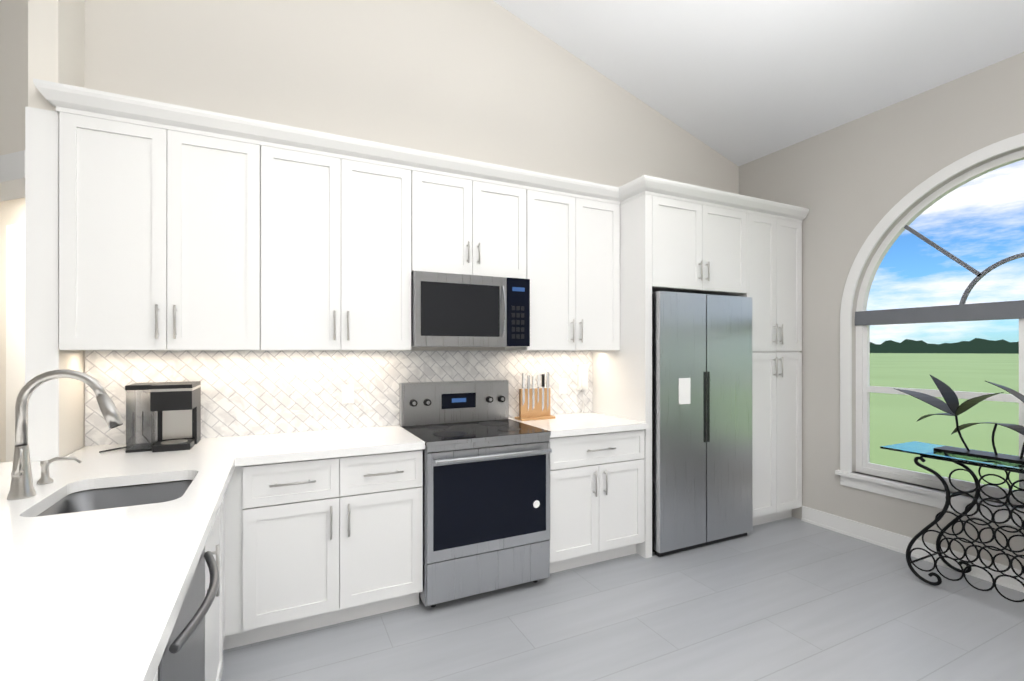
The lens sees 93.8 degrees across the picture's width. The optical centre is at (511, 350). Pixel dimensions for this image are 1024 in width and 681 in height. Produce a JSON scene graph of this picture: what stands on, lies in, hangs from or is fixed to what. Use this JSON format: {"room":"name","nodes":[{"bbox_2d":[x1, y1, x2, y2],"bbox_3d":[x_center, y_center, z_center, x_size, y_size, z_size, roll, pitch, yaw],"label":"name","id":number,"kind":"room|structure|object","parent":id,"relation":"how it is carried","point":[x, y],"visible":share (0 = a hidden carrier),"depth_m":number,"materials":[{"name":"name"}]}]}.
{"room":"kitchen","nodes":[
{"label":"kitchen","id":0,"kind":"room"},
{"bbox_2d":[0,198,24,462],"bbox_3d":[-3.233,-0.199,3.603,3.700,3.200,0.160,0,0,19],"label":"wall","id":1,"kind":"structure","parent":0,"point":[12,298],"depth_m":3.76,"materials":[{"name":"paint"}]},
{"bbox_2d":[0,0,27,201],"bbox_3d":[-3.699,-1.285,2.718,3.400,5.370,0.164,0,0,19],"label":"wall","id":2,"kind":"structure","parent":0,"point":[13,58],"depth_m":2.13,"materials":[{"name":"paint"}]},
{"bbox_2d":[25,106,58,460],"bbox_3d":[-2.068,0.169,2.110,0.110,2.460,0.011,0,0,-26],"label":"trim","id":3,"kind":"structure","parent":2,"relation":"attached to","point":[41,241],"depth_m":2.11,"materials":[{"name":"white"}]},
{"bbox_2d":[28,0,84,456],"bbox_3d":[-2.140,-0.900,2.260,0.100,4.599,0.319,0,0,-26],"label":"wall","id":4,"kind":"structure","parent":0,"point":[56,40],"depth_m":2.19,"materials":[{"name":"paint"}]},
{"bbox_2d":[84,0,738,446],"bbox_3d":[-0.027,-0.899,3.541,5.020,4.599,0.140,0,0,-26],"label":"wall","id":5,"kind":"structure","parent":0,"point":[486,80],"depth_m":3.13,"materials":[{"name":"paint"}]},
{"bbox_2d":[53,82,264,349],"bbox_3d":[-1.724,-0.578,2.444,0.789,1.156,0.346,0,0,-26],"label":"upper cabinet","id":6,"kind":"object","parent":5,"relation":"attached to","point":[185,228],"depth_m":2.27,"materials":[{"name":"white wood"}]},
{"bbox_2d":[85,351,592,445],"bbox_3d":[-0.762,0.243,3.099,3.099,0.484,0.012,0,0,-26],"label":"backsplash","id":7,"kind":"structure","parent":5,"relation":"attached to","point":[244,393],"depth_m":2.86,"materials":[{"name":"tile"}]},
{"bbox_2d":[342,385,353,403],"bbox_3d":[-1.016,0.270,2.965,0.072,0.116,0.007,0,0,-26],"label":"electrical outlet plate","id":8,"kind":"object","parent":7,"relation":"attached to","point":[347,393],"depth_m":2.96,"materials":[{"name":"white plastic"}]},
{"bbox_2d":[559,378,566,393],"bbox_3d":[0.388,0.271,3.646,0.072,0.116,0.007,0,0,-26],"label":"electrical outlet plate","id":9,"kind":"object","parent":7,"relation":"attached to","point":[562,381],"depth_m":3.64,"materials":[{"name":"white plastic"}]},
{"bbox_2d":[577,365,587,412],"bbox_3d":[0.550,0.296,3.701,0.080,0.371,0.048,0,0,-26],"label":"phone","id":10,"kind":"object","parent":7,"relation":"attached to","point":[582,377],"visible":1,"depth_m":3.68,"materials":[{"name":"white plastic"}]},
{"bbox_2d":[265,122,412,349],"bbox_3d":[-1.016,-0.578,2.787,0.785,1.156,0.346,0,0,-26],"label":"upper cabinet","id":11,"kind":"object","parent":5,"relation":"attached to","point":[339,211],"depth_m":2.62,"materials":[{"name":"white wood"}]},
{"bbox_2d":[413,150,528,278],"bbox_3d":[-0.320,-0.810,3.125,0.759,0.691,0.346,0,0,-26],"label":"upper cabinet","id":12,"kind":"object","parent":5,"relation":"attached to","point":[470,218],"depth_m":2.95,"materials":[{"name":"white wood"}]},
{"bbox_2d":[411,271,529,346],"bbox_3d":[-0.296,-0.243,3.076,0.752,0.437,0.433,0,0,-26],"label":"microwave","id":13,"kind":"object","parent":12,"relation":"attached to","point":[455,310],"visible":1,"depth_m":2.90,"materials":[{"name":"silver metal"}]},
{"bbox_2d":[505,171,620,353],"bbox_3d":[0.364,-0.577,3.456,0.759,1.156,0.346,0,0,-26],"label":"upper cabinet","id":14,"kind":"object","parent":5,"relation":"attached to","point":[575,227],"depth_m":3.29,"materials":[{"name":"white wood"}]},
{"bbox_2d":[221,517,1023,680],"bbox_3d":[-1.313,1.449,1.903,8.760,0.100,10.140,0,0,-26],"label":"floor","id":15,"kind":"structure","parent":0,"point":[791,599],"depth_m":2.41,"materials":[{"name":"tile"}]},
{"bbox_2d":[158,547,218,680],"bbox_3d":[-1.050,0.961,1.054,0.690,0.874,0.596,0,0,-26],"label":"dishwasher","id":16,"kind":"object","parent":15,"relation":"on","point":[183,658],"visible":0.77,"depth_m":1.18,"materials":[{"name":"silver metal"}]},
{"bbox_2d":[153,450,601,680],"bbox_3d":[-0.917,0.961,1.377,1.832,0.876,2.966,0,0,-26],"label":"base cabinet","id":17,"kind":"object","parent":15,"relation":"on","point":[293,547],"depth_m":2.34,"materials":[{"name":"white wood"}]},
{"bbox_2d":[0,435,247,680],"bbox_3d":[-1.323,0.603,1.169,1.020,0.241,2.986,0,0,-26],"label":"countertop","id":18,"kind":"structure","parent":17,"relation":"on","point":[100,554],"depth_m":1.13,"materials":[{"name":"stone"}]},
{"bbox_2d":[37,457,81,484],"bbox_3d":[-1.667,0.437,1.766,0.126,0.092,0.044,0,0,-26],"label":"soap dispenser","id":19,"kind":"object","parent":18,"relation":"on","point":[45,478],"visible":1,"depth_m":1.74,"materials":[{"name":"silver metal"}]},
{"bbox_2d":[7,369,124,499],"bbox_3d":[-1.504,0.274,1.617,0.303,0.419,0.099,0,0,-26],"label":"faucet","id":20,"kind":"object","parent":18,"relation":"on","point":[21,486],"visible":1,"depth_m":1.58,"materials":[{"name":"silver metal"}]},
{"bbox_2d":[36,480,192,516],"bbox_3d":[-1.351,0.624,1.663,0.460,0.201,0.520,0,0,-26],"label":"sink","id":21,"kind":"object","parent":18,"relation":"in","point":[137,492],"depth_m":1.84,"materials":[{"name":"silver metal"}]},
{"bbox_2d":[99,381,200,452],"bbox_3d":[-1.803,0.325,2.397,0.386,0.319,0.320,0,0,-26],"label":"coffee maker","id":22,"kind":"object","parent":18,"relation":"on","point":[163,416],"visible":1,"depth_m":2.31,"materials":[{"name":"black plastic"}]},
{"bbox_2d":[244,425,424,465],"bbox_3d":[-0.988,0.504,2.638,0.864,0.039,0.636,0,0,-26],"label":"countertop","id":23,"kind":"structure","parent":17,"relation":"on","point":[308,445],"depth_m":2.50,"materials":[{"name":"stone"}]},
{"bbox_2d":[399,380,551,606],"bbox_3d":[-0.235,0.805,2.950,0.760,1.190,0.708,0,0,-26],"label":"range","id":24,"kind":"object","parent":15,"relation":"on","point":[486,493],"visible":0.92,"depth_m":2.72,"materials":[{"name":"silver metal"}]},
{"bbox_2d":[549,429,644,560],"bbox_3d":[0.423,0.963,3.336,0.758,0.876,0.611,0,0,-26],"label":"base cabinet","id":25,"kind":"object","parent":15,"relation":"on","point":[597,481],"depth_m":3.07,"materials":[{"name":"white wood"}]},
{"bbox_2d":[509,412,647,437],"bbox_3d":[0.428,0.505,3.325,0.759,0.039,0.636,0,0,-26],"label":"countertop","id":26,"kind":"structure","parent":25,"relation":"on","point":[563,425],"depth_m":3.18,"materials":[{"name":"stone"}]},
{"bbox_2d":[515,372,554,420],"bbox_3d":[0.163,0.320,3.399,0.270,0.330,0.110,0,0,-26],"label":"knife block","id":27,"kind":"object","parent":26,"relation":"on","point":[534,403],"visible":1,"depth_m":3.38,"materials":[{"name":"brown wood"}]},
{"bbox_2d":[593,178,748,557],"bbox_3d":[1.219,0.124,3.723,1.009,2.556,0.611,0,0,-26],"label":"tall cabinet","id":28,"kind":"object","parent":15,"relation":"on","point":[676,237],"depth_m":3.38,"materials":[{"name":"white wood"}]},
{"bbox_2d":[652,291,752,556],"bbox_3d":[1.261,0.501,3.702,0.910,1.800,0.652,0,0,-26],"label":"refrigerator","id":29,"kind":"object","parent":15,"relation":"on","point":[702,473],"visible":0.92,"depth_m":3.38,"materials":[{"name":"silver metal"}]},
{"bbox_2d":[749,198,804,525],"bbox_3d":[1.966,0.124,4.085,0.652,2.556,0.611,0,0,-26],"label":"tall cabinet","id":30,"kind":"object","parent":15,"relation":"on","point":[775,230],"depth_m":3.81,"materials":[{"name":"white wood"}]},
{"bbox_2d":[880,441,1023,601],"bbox_3d":[2.797,1.000,2.608,0.410,0.774,1.200,0,0,-26],"label":"wine rack","id":31,"kind":"object","parent":15,"relation":"on","point":[922,449],"visible":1,"depth_m":2.78,"materials":[{"name":"black metal"}]},
{"bbox_2d":[894,375,1023,464],"bbox_3d":[2.758,0.381,2.718,0.188,0.462,1.051,0,0,-26],"label":"sculpture","id":32,"kind":"object","parent":31,"relation":"on","point":[951,407],"visible":1,"depth_m":2.85,"materials":[{"name":"black metal"}]},
{"bbox_2d":[493,0,1023,165],"bbox_3d":[-1.313,-3.083,1.909,8.760,2.778,10.140,0,0,-26],"label":"ceiling","id":33,"kind":"structure","parent":0,"point":[739,82],"depth_m":3.28,"materials":[{"name":"paint"}]},
{"bbox_2d":[739,52,1023,569],"bbox_3d":[2.535,-0.176,3.849,0.140,3.155,10.000,0,0,-26],"label":"wall","id":34,"kind":"structure","parent":0,"point":[850,185],"depth_m":3.60,"materials":[{"name":"paint"}]},
{"bbox_2d":[801,506,1023,592],"bbox_3d":[3.518,1.339,1.632,0.021,0.120,5.155,0,0,-26],"label":"baseboard","id":35,"kind":"structure","parent":34,"relation":"attached to","point":[873,535],"depth_m":3.34,"materials":[{"name":"white wood"}]},
{"bbox_2d":[835,133,1023,526],"bbox_3d":[3.014,-0.115,2.776,0.155,2.290,2.100,0,0,-26],"label":"arched window","id":36,"kind":"structure","parent":34,"relation":"in","point":[929,494],"depth_m":3.30,"materials":[{"name":"white wood"}]},
{"label":"outside","id":37,"kind":"structure","parent":0,"visible":0},
{"bbox_2d":[870,353,1018,489],"bbox_3d":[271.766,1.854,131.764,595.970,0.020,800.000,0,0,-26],"label":"grass","id":38,"kind":"structure","parent":37,"point":[894,418],"depth_m":13.43,"materials":[{"name":"green plant"}]},
{"bbox_2d":[870,338,1018,353],"bbox_3d":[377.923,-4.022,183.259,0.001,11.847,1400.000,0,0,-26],"label":"trees","id":39,"kind":"object","parent":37,"point":[981,346],"visible":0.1,"depth_m":333.37,"materials":[{"name":"green plant"}]}
]}

